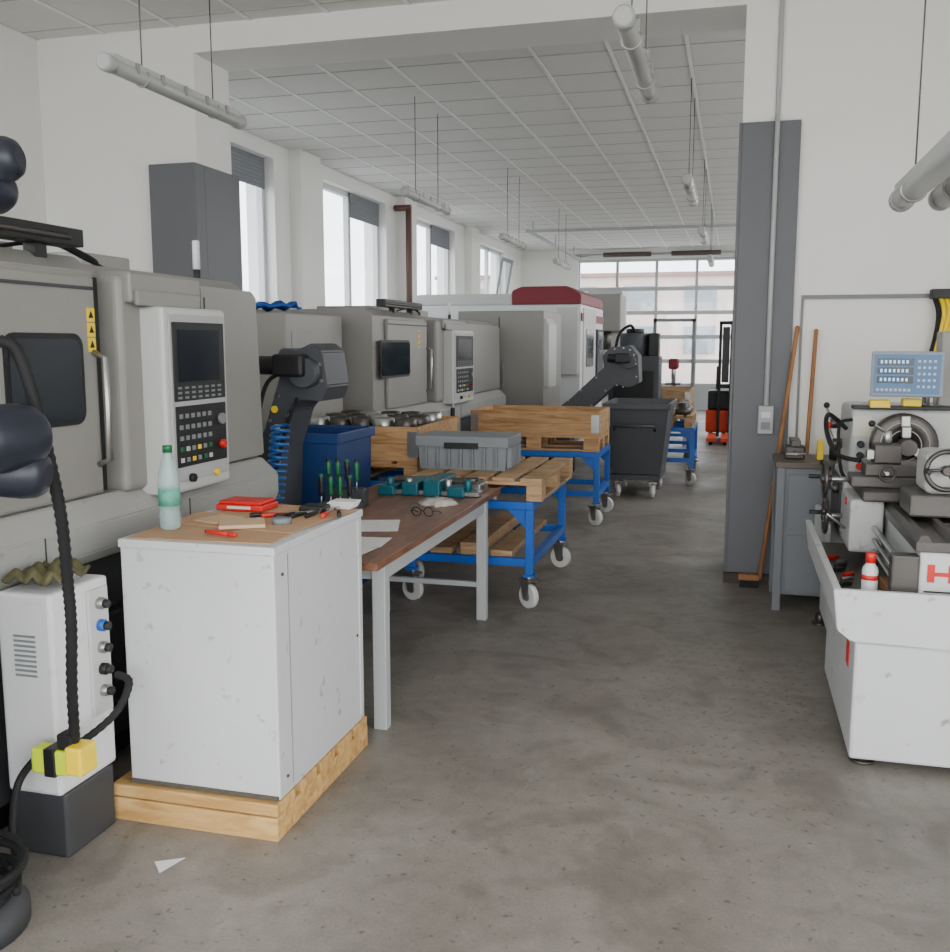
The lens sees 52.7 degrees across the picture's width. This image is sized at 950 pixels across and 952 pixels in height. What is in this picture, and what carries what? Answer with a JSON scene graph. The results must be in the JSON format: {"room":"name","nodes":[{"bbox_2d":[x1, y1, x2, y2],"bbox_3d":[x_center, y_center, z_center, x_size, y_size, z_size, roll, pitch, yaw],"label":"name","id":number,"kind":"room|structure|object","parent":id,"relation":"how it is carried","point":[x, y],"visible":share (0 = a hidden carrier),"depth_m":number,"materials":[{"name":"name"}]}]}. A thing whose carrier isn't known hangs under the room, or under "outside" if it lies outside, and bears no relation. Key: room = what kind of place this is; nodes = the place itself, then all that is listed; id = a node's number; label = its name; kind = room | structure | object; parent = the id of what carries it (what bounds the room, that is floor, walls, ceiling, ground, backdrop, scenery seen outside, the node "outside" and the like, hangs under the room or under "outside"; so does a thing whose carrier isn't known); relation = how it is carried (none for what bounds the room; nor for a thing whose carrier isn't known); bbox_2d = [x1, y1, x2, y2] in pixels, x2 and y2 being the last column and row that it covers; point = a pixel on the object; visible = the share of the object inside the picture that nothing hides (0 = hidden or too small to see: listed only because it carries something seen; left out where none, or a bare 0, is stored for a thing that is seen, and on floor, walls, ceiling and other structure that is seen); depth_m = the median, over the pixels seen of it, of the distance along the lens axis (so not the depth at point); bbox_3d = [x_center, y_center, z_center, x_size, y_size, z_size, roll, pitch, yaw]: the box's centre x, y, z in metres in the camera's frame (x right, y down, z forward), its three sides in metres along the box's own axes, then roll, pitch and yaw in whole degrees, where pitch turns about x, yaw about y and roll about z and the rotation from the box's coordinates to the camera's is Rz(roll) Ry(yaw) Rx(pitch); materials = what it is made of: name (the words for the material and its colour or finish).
{"room":"metal workshop","nodes":[
{"label":"metal workshop","id":0,"kind":"room"},
{"bbox_2d":[38,53,231,272],"bbox_3d":[-2.749,-1.373,8.001,1.390,3.850,0.530,2,8,15],"label":"wall","id":1,"kind":"structure","parent":0,"point":[102,131],"depth_m":7.61,"materials":[{"name":"white paint"}]},
{"bbox_2d":[148,162,242,290],"bbox_3d":[-2.228,-0.935,7.857,0.400,3.020,0.690,2,8,15],"label":"cladding","id":2,"kind":"object","parent":1,"relation":"attached to","point":[190,201],"visible":0.42,"depth_m":7.43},
{"bbox_2d":[0,25,520,308],"bbox_3d":[-2.601,-2.012,11.922,0.380,4.050,28.800,2,8,15],"label":"wall","id":3,"kind":"structure","parent":0,"point":[20,111],"depth_m":11.77,"materials":[{"name":"white paint"}]},
{"bbox_2d":[231,146,267,308],"bbox_3d":[-2.841,-2.774,10.524,0.240,1.800,2.500,2,8,15],"label":"window","id":4,"kind":"structure","parent":3,"relation":"in","point":[248,167],"depth_m":11.58,"materials":[{"name":"white plastic"}]},
{"bbox_2d":[323,183,378,305],"bbox_3d":[-1.825,-3.288,14.280,0.240,1.800,2.450,2,8,15],"label":"window","id":5,"kind":"structure","parent":3,"relation":"in","point":[356,207],"depth_m":14.37,"materials":[{"name":"white plastic"}]},
{"bbox_2d":[289,149,478,308],"bbox_3d":[-1.115,-2.623,16.384,0.160,4.050,8.730,2,8,15],"label":"pillars","id":6,"kind":"structure","parent":3,"relation":"attached to","point":[304,167],"depth_m":12.37,"materials":[{"name":"white paint"}]},
{"bbox_2d":[394,204,411,301],"bbox_3d":[-1.171,-3.417,15.732,0.290,2.000,0.100,2,8,15],"label":"downpipe","id":7,"kind":"object","parent":3,"relation":"attached to","point":[407,208],"visible":0.78,"depth_m":15.63,"materials":[{"name":"brown metal"}]},
{"bbox_2d":[417,220,448,294],"bbox_3d":[-0.796,-3.810,18.084,0.240,1.800,2.400,2,8,15],"label":"window","id":8,"kind":"structure","parent":3,"relation":"in","point":[436,236],"depth_m":18.19,"materials":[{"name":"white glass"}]},
{"bbox_2d":[480,245,512,293],"bbox_3d":[0.436,-4.383,22.270,0.434,1.800,2.400,2,8,15],"label":"window","id":9,"kind":"structure","parent":3,"relation":"in","point":[487,250],"depth_m":22.30,"materials":[{"name":"white plastic"}]},
{"bbox_2d":[0,0,745,251],"bbox_3d":[1.760,-3.930,10.480,9.450,0.158,28.800,2,8,15],"label":"ceiling","id":10,"kind":"structure","parent":0,"point":[573,122],"depth_m":10.38,"materials":[{"name":"tile"}]},
{"bbox_2d":[96,0,245,129],"bbox_3d":[-1.733,-2.682,5.582,0.100,1.000,1.450,2,8,15],"label":"ceiling lamp","id":11,"kind":"object","parent":10,"relation":"hanging from","point":[111,63],"depth_m":5.47,"materials":[{"name":"white plastic"}]},
{"bbox_2d":[400,96,450,215],"bbox_3d":[-0.490,-3.260,9.796,0.100,1.000,1.450,2,8,15],"label":"ceiling lamp","id":12,"kind":"object","parent":10,"relation":"hanging from","point":[409,192],"depth_m":9.67,"materials":[{"name":"white plastic"}]},
{"bbox_2d":[498,168,526,249],"bbox_3d":[0.545,-3.784,13.624,0.100,1.000,1.450,2,8,15],"label":"ceiling lamp","id":13,"kind":"object","parent":10,"relation":"hanging from","point":[505,237],"depth_m":13.31,"materials":[{"name":"white plastic"}]},
{"bbox_2d":[552,244,570,269],"bbox_3d":[1.593,-4.315,17.500,0.100,1.000,1.450,2,8,15],"label":"ceiling lamp","id":14,"kind":"object","parent":10,"relation":"hanging from","point":[557,261],"depth_m":17.30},
{"bbox_2d":[525,221,735,260],"bbox_3d":[4.826,-5.116,20.695,6.450,0.280,6.510,2,8,15],"label":"overhead track","id":15,"kind":"object","parent":10,"relation":"attached to","point":[533,232],"visible":0.74,"depth_m":20.24,"materials":[{"name":"metal"}]},
{"bbox_2d":[681,78,697,206],"bbox_3d":[2.060,-3.165,9.119,0.106,1.003,1.450,2,8,15],"label":"ceiling lamp","id":16,"kind":"object","parent":10,"relation":"hanging from","point":[688,182],"depth_m":8.81,"materials":[{"name":"white plastic"}]},
{"bbox_2d":[698,162,708,244],"bbox_3d":[3.095,-3.690,12.947,0.106,1.003,1.450,2,8,15],"label":"ceiling lamp","id":17,"kind":"object","parent":10,"relation":"hanging from","point":[702,232],"depth_m":12.61,"materials":[{"name":"white plastic"}]},
{"bbox_2d":[707,209,713,266],"bbox_3d":[4.143,-4.221,16.823,0.106,1.003,1.450,2,8,15],"label":"ceiling lamp","id":18,"kind":"object","parent":10,"relation":"hanging from","point":[710,259],"depth_m":16.50,"materials":[{"name":"white plastic"}]},
{"bbox_2d":[37,0,790,71],"bbox_3d":[0.757,-3.252,6.795,8.650,0.200,0.530,2,8,15],"label":"wall partition header","id":19,"kind":"structure","parent":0,"point":[450,26],"depth_m":6.99,"materials":[{"name":"white paint"}]},
{"bbox_2d":[0,410,949,951],"bbox_3d":[1.760,0.252,11.053,9.450,0.202,28.800,2,8,15],"label":"floor","id":20,"kind":"structure","parent":0,"point":[649,754],"depth_m":3.49,"materials":[{"name":"concrete"}]},
{"bbox_2d":[0,573,115,857],"bbox_3d":[-1.352,0.785,3.183,0.250,0.880,0.293,2,8,15],"label":"controller","id":21,"kind":"object","parent":20,"relation":"on","point":[60,815],"depth_m":3.09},
{"bbox_2d":[1,557,90,586],"bbox_3d":[-1.387,0.309,3.108,0.177,0.063,0.209,2,8,15],"label":"gloves","id":22,"kind":"object","parent":21,"relation":"on","point":[42,574],"visible":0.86,"depth_m":3.04,"materials":[{"name":"fabric"}]},
{"bbox_2d":[0,136,132,949],"bbox_3d":[-1.312,0.201,2.744,0.643,2.156,0.841,2,8,15],"label":"robot arm","id":23,"kind":"object","parent":20,"relation":"on","point":[28,465],"visible":1,"depth_m":2.65},
{"bbox_2d":[0,216,277,829],"bbox_3d":[-2.343,0.075,3.653,2.105,2.160,3.160,2,8,15],"label":"cnc lathe","id":24,"kind":"object","parent":20,"relation":"on","point":[126,364],"visible":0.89,"depth_m":3.74,"materials":[{"name":"grey metal"}]},
{"bbox_2d":[155,858,184,872],"bbox_3d":[-0.992,1.239,3.081,0.062,0.004,0.104,5,9,31],"label":"paper scrap","id":25,"kind":"object","parent":20,"relation":"on","point":[163,865],"visible":1,"depth_m":3.07,"materials":[{"name":"white paper"}]},
{"bbox_2d":[114,715,367,841],"bbox_3d":[-0.858,1.097,3.674,0.635,0.130,0.820,2,8,15],"label":"wooden base","id":26,"kind":"object","parent":20,"relation":"on","point":[268,820],"visible":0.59,"depth_m":3.31,"materials":[{"name":"brown wood"}]},
{"bbox_2d":[118,508,363,801],"bbox_3d":[-0.827,0.603,3.594,0.581,0.870,0.777,2,8,15],"label":"base cabinet","id":27,"kind":"object","parent":26,"relation":"on","point":[244,661],"visible":0.88,"depth_m":3.25,"materials":[{"name":"white metal"}]},
{"bbox_2d":[126,504,357,544],"bbox_3d":[-0.828,0.160,3.536,0.589,0.021,0.747,2,8,15],"label":"cabinet top","id":28,"kind":"object","parent":27,"relation":"on","point":[250,530],"visible":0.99,"depth_m":3.40,"materials":[{"name":"brown wood"}]},
{"bbox_2d":[158,445,180,506],"bbox_3d":[-1.074,0.040,3.368,0.076,0.297,0.076,2,8,15],"label":"water bottle","id":29,"kind":"object","parent":28,"relation":"on","point":[167,496],"visible":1,"depth_m":3.34,"materials":[{"name":"plastic"}]},
{"bbox_2d":[204,529,237,536],"bbox_3d":[-0.859,0.193,3.246,0.141,0.018,0.018,4,9,29],"label":"marker pen","id":30,"kind":"object","parent":28,"relation":"on","point":[207,531],"visible":1,"depth_m":3.24,"materials":[{"name":"red plastic"}]},
{"bbox_2d":[216,496,277,511],"bbox_3d":[-0.896,0.109,3.778,0.200,0.038,0.142,2,8,15],"label":"tool case","id":31,"kind":"object","parent":28,"relation":"on","point":[235,503],"visible":1,"depth_m":3.73,"materials":[{"name":"red plastic"}]},
{"bbox_2d":[272,516,290,524],"bbox_3d":[-0.699,0.161,3.471,0.070,0.020,0.070,2,8,15],"label":"tape roll","id":32,"kind":"object","parent":28,"relation":"on","point":[280,520],"visible":1,"depth_m":3.45,"materials":[{"name":"grey plastic"}]},
{"bbox_2d":[250,503,341,517],"bbox_3d":[-0.679,0.132,3.664,0.343,0.026,0.216,-1,8,-6],"label":"tools","id":33,"kind":"object","parent":28,"relation":"on","point":[308,510],"visible":1,"depth_m":3.62,"materials":[{"name":"black plastic"}]},
{"bbox_2d":[326,498,360,509],"bbox_3d":[-0.533,0.110,3.806,0.146,0.029,0.080,2,8,15],"label":"stack","id":34,"kind":"object","parent":28,"relation":"on","point":[349,504],"visible":0.8,"depth_m":3.77,"materials":[{"name":"white paper"}]},
{"bbox_2d":[256,312,342,428],"bbox_3d":[-1.581,-0.324,7.599,0.725,1.880,1.090,2,8,15],"label":"tall cabinet","id":35,"kind":"object","parent":20,"relation":"on","point":[276,331],"visible":0.24,"depth_m":7.04,"materials":[{"name":"grey metal"}]},
{"bbox_2d":[256,300,301,311],"bbox_3d":[-1.658,-1.269,7.183,0.630,0.083,0.358,2,8,15],"label":"cloth","id":36,"kind":"object","parent":35,"relation":"on","point":[280,304],"visible":0.38,"depth_m":7.05,"materials":[{"name":"blue fabric"}]},
{"bbox_2d":[254,343,348,505],"bbox_3d":[-1.194,0.094,5.370,0.846,1.656,0.624,2,8,15],"label":"conveyor","id":37,"kind":"object","parent":20,"relation":"on","point":[313,373],"visible":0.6,"depth_m":5.21,"materials":[{"name":"metal"}]},
{"bbox_2d":[263,424,374,590],"bbox_3d":[-1.001,0.266,6.054,0.580,1.130,0.600,2,8,15],"label":"bin","id":38,"kind":"object","parent":20,"relation":"on","point":[321,443],"visible":0.27,"depth_m":5.75,"materials":[{"name":"blue plastic"}]},
{"bbox_2d":[256,299,505,480],"bbox_3d":[-1.106,-0.841,10.450,2.105,2.130,4.450,2,8,15],"label":"cnc lathe","id":39,"kind":"object","parent":20,"relation":"on","point":[398,357],"visible":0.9,"depth_m":9.07,"materials":[{"name":"grey metal"}]},
{"bbox_2d":[371,467,456,576],"bbox_3d":[-0.701,0.306,7.343,1.037,0.700,1.182,2,8,15],"label":"trolley","id":40,"kind":"object","parent":20,"relation":"on","point":[391,473],"visible":0.02,"depth_m":7.25,"materials":[{"name":"blue metal"}]},
{"bbox_2d":[309,410,460,476],"bbox_3d":[-0.698,-0.257,7.259,0.918,0.437,1.088,2,8,15],"label":"crate","id":41,"kind":"object","parent":40,"relation":"on","point":[393,444],"visible":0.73,"depth_m":6.73,"materials":[{"name":"brown wood"}]},
{"bbox_2d":[361,483,500,729],"bbox_3d":[-0.505,0.581,5.080,0.800,0.770,2.150,2,8,15],"label":"work table","id":42,"kind":"object","parent":20,"relation":"on","point":[415,535],"visible":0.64,"depth_m":4.75,"materials":[{"name":"brown wood"}]},
{"bbox_2d":[318,459,368,508],"bbox_3d":[-0.723,0.043,5.217,0.230,0.257,0.200,2,8,15],"label":"rack","id":43,"kind":"object","parent":42,"relation":"on","point":[332,492],"visible":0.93,"depth_m":5.23,"materials":[{"name":"metal"}]},
{"bbox_2d":[361,520,399,554],"bbox_3d":[-0.635,0.266,4.517,0.529,0.007,1.060,1,8,4],"label":"paper sheets","id":44,"kind":"object","parent":42,"relation":"on","point":[368,544],"visible":0.23,"depth_m":4.60,"materials":[{"name":"white paper"}]},
{"bbox_2d":[411,507,440,516],"bbox_3d":[-0.256,0.176,4.977,0.139,0.053,0.134,2,8,15],"label":"safety glasses","id":45,"kind":"object","parent":42,"relation":"on","point":[412,510],"visible":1,"depth_m":4.92,"materials":[{"name":"black plastic"}]},
{"bbox_2d":[378,473,487,497],"bbox_3d":[-0.248,0.051,5.743,0.620,0.099,0.350,2,8,15],"label":"vise","id":46,"kind":"object","parent":42,"relation":"on","point":[441,484],"visible":1,"depth_m":5.63,"materials":[{"name":"teal metal"}]},
{"bbox_2d":[417,496,457,507],"bbox_3d":[-0.222,0.135,5.324,0.205,0.046,0.207,-4,9,-29],"label":"plastic bag","id":47,"kind":"object","parent":42,"relation":"on","point":[436,501],"visible":1,"depth_m":5.27,"materials":[{"name":"white plastic"}]},
{"bbox_2d":[402,475,570,607],"bbox_3d":[0.120,0.406,6.686,0.927,0.680,1.302,2,8,15],"label":"trolley","id":48,"kind":"object","parent":20,"relation":"on","point":[523,511],"visible":0.62,"depth_m":6.14,"materials":[{"name":"blue metal"}]},
{"bbox_2d":[430,512,545,556],"bbox_3d":[0.122,0.387,6.676,0.540,0.079,1.160,2,8,15],"label":"wooden boards","id":49,"kind":"object","parent":48,"relation":"on","point":[503,523],"visible":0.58,"depth_m":6.44,"materials":[{"name":"brown wood"}]},
{"bbox_2d":[412,456,572,501],"bbox_3d":[0.156,-0.001,6.614,0.850,0.144,1.180,2,8,15],"label":"wooden pallet","id":50,"kind":"object","parent":48,"relation":"on","point":[540,483],"visible":0.59,"depth_m":6.29,"materials":[{"name":"brown wood"}]},
{"bbox_2d":[416,430,520,470],"bbox_3d":[-0.036,-0.174,6.510,0.644,0.223,0.417,2,8,15],"label":"crate","id":51,"kind":"object","parent":50,"relation":"on","point":[456,450],"visible":1,"depth_m":6.34,"materials":[{"name":"grey plastic"}]},
{"bbox_2d":[413,286,603,440],"bbox_3d":[0.643,-1.800,16.011,2.705,2.520,2.550,2,8,15],"label":"machining center","id":52,"kind":"object","parent":20,"relation":"on","point":[582,319],"visible":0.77,"depth_m":14.63,"materials":[{"name":"white metal"}]},
{"bbox_2d":[458,310,560,438],"bbox_3d":[0.519,-1.179,13.105,1.200,2.080,1.340,2,8,15],"label":"tall cabinet","id":53,"kind":"object","parent":20,"relation":"on","point":[530,341],"visible":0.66,"depth_m":12.40,"materials":[{"name":"grey metal"}]},
{"bbox_2d":[490,442,613,525],"bbox_3d":[0.649,0.049,9.294,1.307,0.680,0.882,2,8,15],"label":"trolley","id":54,"kind":"object","parent":20,"relation":"on","point":[605,503],"visible":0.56,"depth_m":8.83,"materials":[{"name":"blue metal"}]},
{"bbox_2d":[471,405,609,451],"bbox_3d":[0.642,-0.469,9.219,1.208,0.364,0.788,2,8,15],"label":"crate","id":55,"kind":"object","parent":54,"relation":"on","point":[541,426],"visible":0.83,"depth_m":8.86,"materials":[{"name":"brown wood"}]},
{"bbox_2d":[522,345,641,474],"bbox_3d":[1.307,-0.778,11.797,1.420,1.639,0.600,2,8,15],"label":"conveyor","id":56,"kind":"object","parent":20,"relation":"on","point":[622,364],"visible":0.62,"depth_m":11.47,"materials":[{"name":"metal"}]},
{"bbox_2d":[587,290,626,406],"bbox_3d":[2.796,-2.299,18.992,1.300,2.700,1.600,2,8,15],"label":"machine","id":57,"kind":"object","parent":20,"relation":"on","point":[614,309],"visible":0.23,"depth_m":18.26,"materials":[{"name":"grey metal"}]},
{"bbox_2d":[608,324,661,466],"bbox_3d":[2.169,-1.089,13.032,0.670,1.920,0.549,2,8,15],"label":"filter","id":58,"kind":"object","parent":20,"relation":"on","point":[647,345],"visible":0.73,"depth_m":12.75,"materials":[{"name":"black plastic"}]},
{"bbox_2d":[602,398,676,497],"bbox_3d":[1.833,-0.318,10.682,0.720,1.030,1.263,2,8,15],"label":"wheeled waste skip","id":59,"kind":"object","parent":20,"relation":"on","point":[639,428],"visible":0.98,"depth_m":10.26,"materials":[{"name":"grey plastic"}]},
{"bbox_2d":[639,421,699,484],"bbox_3d":[2.425,-0.308,11.900,0.697,0.680,1.182,2,8,15],"label":"trolley","id":60,"kind":"object","parent":20,"relation":"on","point":[690,434],"visible":0.45,"depth_m":11.34,"materials":[{"name":"blue metal"}]},
{"bbox_2d":[672,400,696,427],"bbox_3d":[2.423,-0.786,11.829,0.560,0.284,1.100,2,8,15],"label":"pallet","id":61,"kind":"object","parent":60,"relation":"on","point":[683,409],"visible":0.44,"depth_m":11.39,"materials":[{"name":"brown wood"}]},
{"bbox_2d":[665,359,686,446],"bbox_3d":[3.249,-1.213,15.779,0.500,1.420,0.600,2,8,15],"label":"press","id":62,"kind":"object","parent":20,"relation":"on","point":[673,364],"visible":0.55,"depth_m":15.57,"materials":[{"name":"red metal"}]},
{"bbox_2d":[669,416,689,463],"bbox_3d":[2.687,-0.600,14.036,1.047,0.680,1.282,2,8,15],"label":"trolley","id":63,"kind":"object","parent":20,"relation":"on","point":[687,443],"visible":0.12,"depth_m":13.39,"materials":[{"name":"blue metal"}]},
{"bbox_2d":[661,386,693,407],"bbox_3d":[2.675,-1.108,13.963,0.938,0.344,1.208,2,8,15],"label":"crate","id":64,"kind":"object","parent":63,"relation":"on","point":[680,393],"visible":0.19,"depth_m":13.33,"materials":[{"name":"brown wood"}]},
{"bbox_2d":[705,321,731,444],"bbox_3d":[4.244,-1.648,16.638,0.450,2.050,2.075,2,8,15],"label":"truck","id":65,"kind":"object","parent":20,"relation":"on","point":[717,412],"visible":0.8,"depth_m":16.66,"materials":[{"name":"black metal"}]},
{"bbox_2d":[738,326,799,587],"bbox_3d":[1.983,-0.118,6.477,0.356,1.775,0.092,0,8,0],"label":"broom","id":66,"kind":"object","parent":20,"relation":"on","point":[748,580],"visible":0.98,"depth_m":6.50,"materials":[{"name":"brown wood"}]},
{"bbox_2d":[769,453,837,610],"bbox_3d":[2.337,0.360,6.084,0.880,0.935,0.520,2,8,15],"label":"cabinet","id":67,"kind":"object","parent":20,"relation":"on","point":[792,571],"visible":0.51,"depth_m":5.94,"materials":[{"name":"metal"}]},
{"bbox_2d":[784,437,805,458],"bbox_3d":[2.019,-0.172,6.062,0.120,0.124,0.306,2,8,15],"label":"bench vise","id":68,"kind":"object","parent":67,"relation":"on","point":[794,449],"visible":1,"depth_m":6.02,"materials":[{"name":"metal"}]},
{"bbox_2d":[816,439,836,459],"bbox_3d":[2.201,-0.164,6.003,0.130,0.124,0.064,1,8,6],"label":"oil bottle","id":69,"kind":"object","parent":67,"relation":"on","point":[820,442],"visible":0.67,"depth_m":5.98,"materials":[{"name":"yellow paint"}]},
{"bbox_2d":[805,329,818,453],"bbox_3d":[2.223,-0.103,6.446,0.030,1.756,0.158,7,10,42],"label":"broom","id":70,"kind":"object","parent":20,"relation":"on","point":[815,338],"visible":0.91,"depth_m":6.40,"materials":[{"name":"brown wood"}]},
{"bbox_2d":[806,331,949,767],"bbox_3d":[2.131,0.168,4.598,1.010,1.720,2.220,2,8,15],"label":"lathe","id":71,"kind":"object","parent":20,"relation":"on","point":[887,653],"visible":1,"depth_m":4.05,"materials":[{"name":"white metal"}]},
{"bbox_2d":[827,554,854,585],"bbox_3d":[1.704,0.434,4.452,0.091,0.019,0.601,2,8,15],"label":"tools","id":72,"kind":"object","parent":71,"relation":"on","point":[847,577],"visible":0.95,"depth_m":4.44,"materials":[{"name":"metal"}]},
{"bbox_2d":[861,552,878,589],"bbox_3d":[1.579,0.416,3.841,0.063,0.222,0.063,2,8,15],"label":"bottle","id":73,"kind":"object","parent":71,"relation":"on","point":[869,577],"visible":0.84,"depth_m":3.81,"materials":[{"name":"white plastic"}]},
{"bbox_2d":[879,577,887,590],"bbox_3d":[1.742,0.482,4.015,0.050,0.044,0.340,2,8,15],"label":"wood block","id":74,"kind":"object","parent":71,"relation":"on","point":[883,581],"visible":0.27,"depth_m":4.10,"materials":[{"name":"brown wood"}]},
{"bbox_2d":[521,260,580,289],"bbox_3d":[1.799,-3.723,25.336,1.880,3.800,0.400,2,8,15],"label":"wall","id":75,"kind":"structure","parent":0,"point":[533,273],"depth_m":24.89,"materials":[{"name":"white paint"}]},
{"bbox_2d":[578,257,734,409],"bbox_3d":[4.595,-3.606,24.478,3.970,3.800,0.115,2,8,15],"label":"door","id":76,"kind":"structure","parent":75,"relation":"in","point":[700,400],"depth_m":24.30,"materials":[{"name":"white metal"}]},
{"bbox_2d":[521,246,734,260],"bbox_3d":[5.445,-5.597,24.093,9.430,0.250,0.400,2,8,15],"label":"beam","id":77,"kind":"structure","parent":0,"point":[525,255],"depth_m":24.38,"materials":[{"name":"white paint"}]},
{"bbox_2d":[612,0,658,103],"bbox_3d":[0.846,-2.587,4.898,0.107,1.003,1.450,2,8,15],"label":"ceiling lamp","id":78,"kind":"object","parent":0,"point":[625,21],"depth_m":4.70,"materials":[{"name":"white plastic"}]},
{"bbox_2d":[743,0,949,454],"bbox_3d":[3.390,-1.150,6.371,3.200,3.850,0.530,2,8,15],"label":"wall","id":79,"kind":"structure","parent":0,"point":[851,68],"depth_m":6.24,"materials":[{"name":"white paint"}]},
{"bbox_2d":[723,119,801,584],"bbox_3d":[2.020,-0.824,6.755,0.420,3.100,0.630,2,8,15],"label":"cladding","id":80,"kind":"object","parent":79,"relation":"attached to","point":[750,463],"visible":0.88,"depth_m":6.47,"materials":[{"name":"grey metal"}]},
{"bbox_2d":[757,0,784,433],"bbox_3d":[1.974,-1.776,6.334,0.100,3.000,0.111,2,8,15],"label":"power socket","id":81,"kind":"object","parent":79,"relation":"attached to","point":[766,411],"visible":1,"depth_m":6.35,"materials":[{"name":"grey plastic"}]},
{"bbox_2d":[795,294,928,436],"bbox_3d":[3.520,-0.623,6.115,2.780,1.075,0.030,2,8,15],"label":"conduit","id":82,"kind":"object","parent":79,"relation":"attached to","point":[856,296],"depth_m":6.35,"materials":[{"name":"grey metal"}]},
{"bbox_2d":[929,289,949,350],"bbox_3d":[3.033,-0.932,6.142,0.275,0.521,0.090,2,8,15],"label":"hoses","id":83,"kind":"object","parent":79,"relation":"hanging from","point":[941,297],"visible":0.44,"depth_m":6.11,"materials":[{"name":"black rubber"}]},
{"bbox_2d":[888,0,949,211],"bbox_3d":[1.810,-1.981,3.367,0.287,1.788,2.100,2,8,15],"label":"ceiling lamp","id":84,"kind":"object","parent":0,"point":[932,171],"depth_m":4.04,"materials":[{"name":"white plastic"}]},
{"label":"outside","id":85,"kind":"structure","parent":0,"visible":0},
{"bbox_2d":[662,381,728,383],"bbox_3d":[7.765,-1.951,28.981,180.000,0.200,180.000,2,8,15],"label":"ground","id":86,"kind":"structure","parent":85,"point":[709,382],"depth_m":48.44,"materials":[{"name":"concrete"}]},
{"bbox_2d":[435,271,733,380],"bbox_3d":[13.673,-8.287,53.684,30.700,5.650,8.400,2,8,15],"label":"building","id":87,"kind":"structure","parent":86,"relation":"on","point":[707,324],"depth_m":50.31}
]}

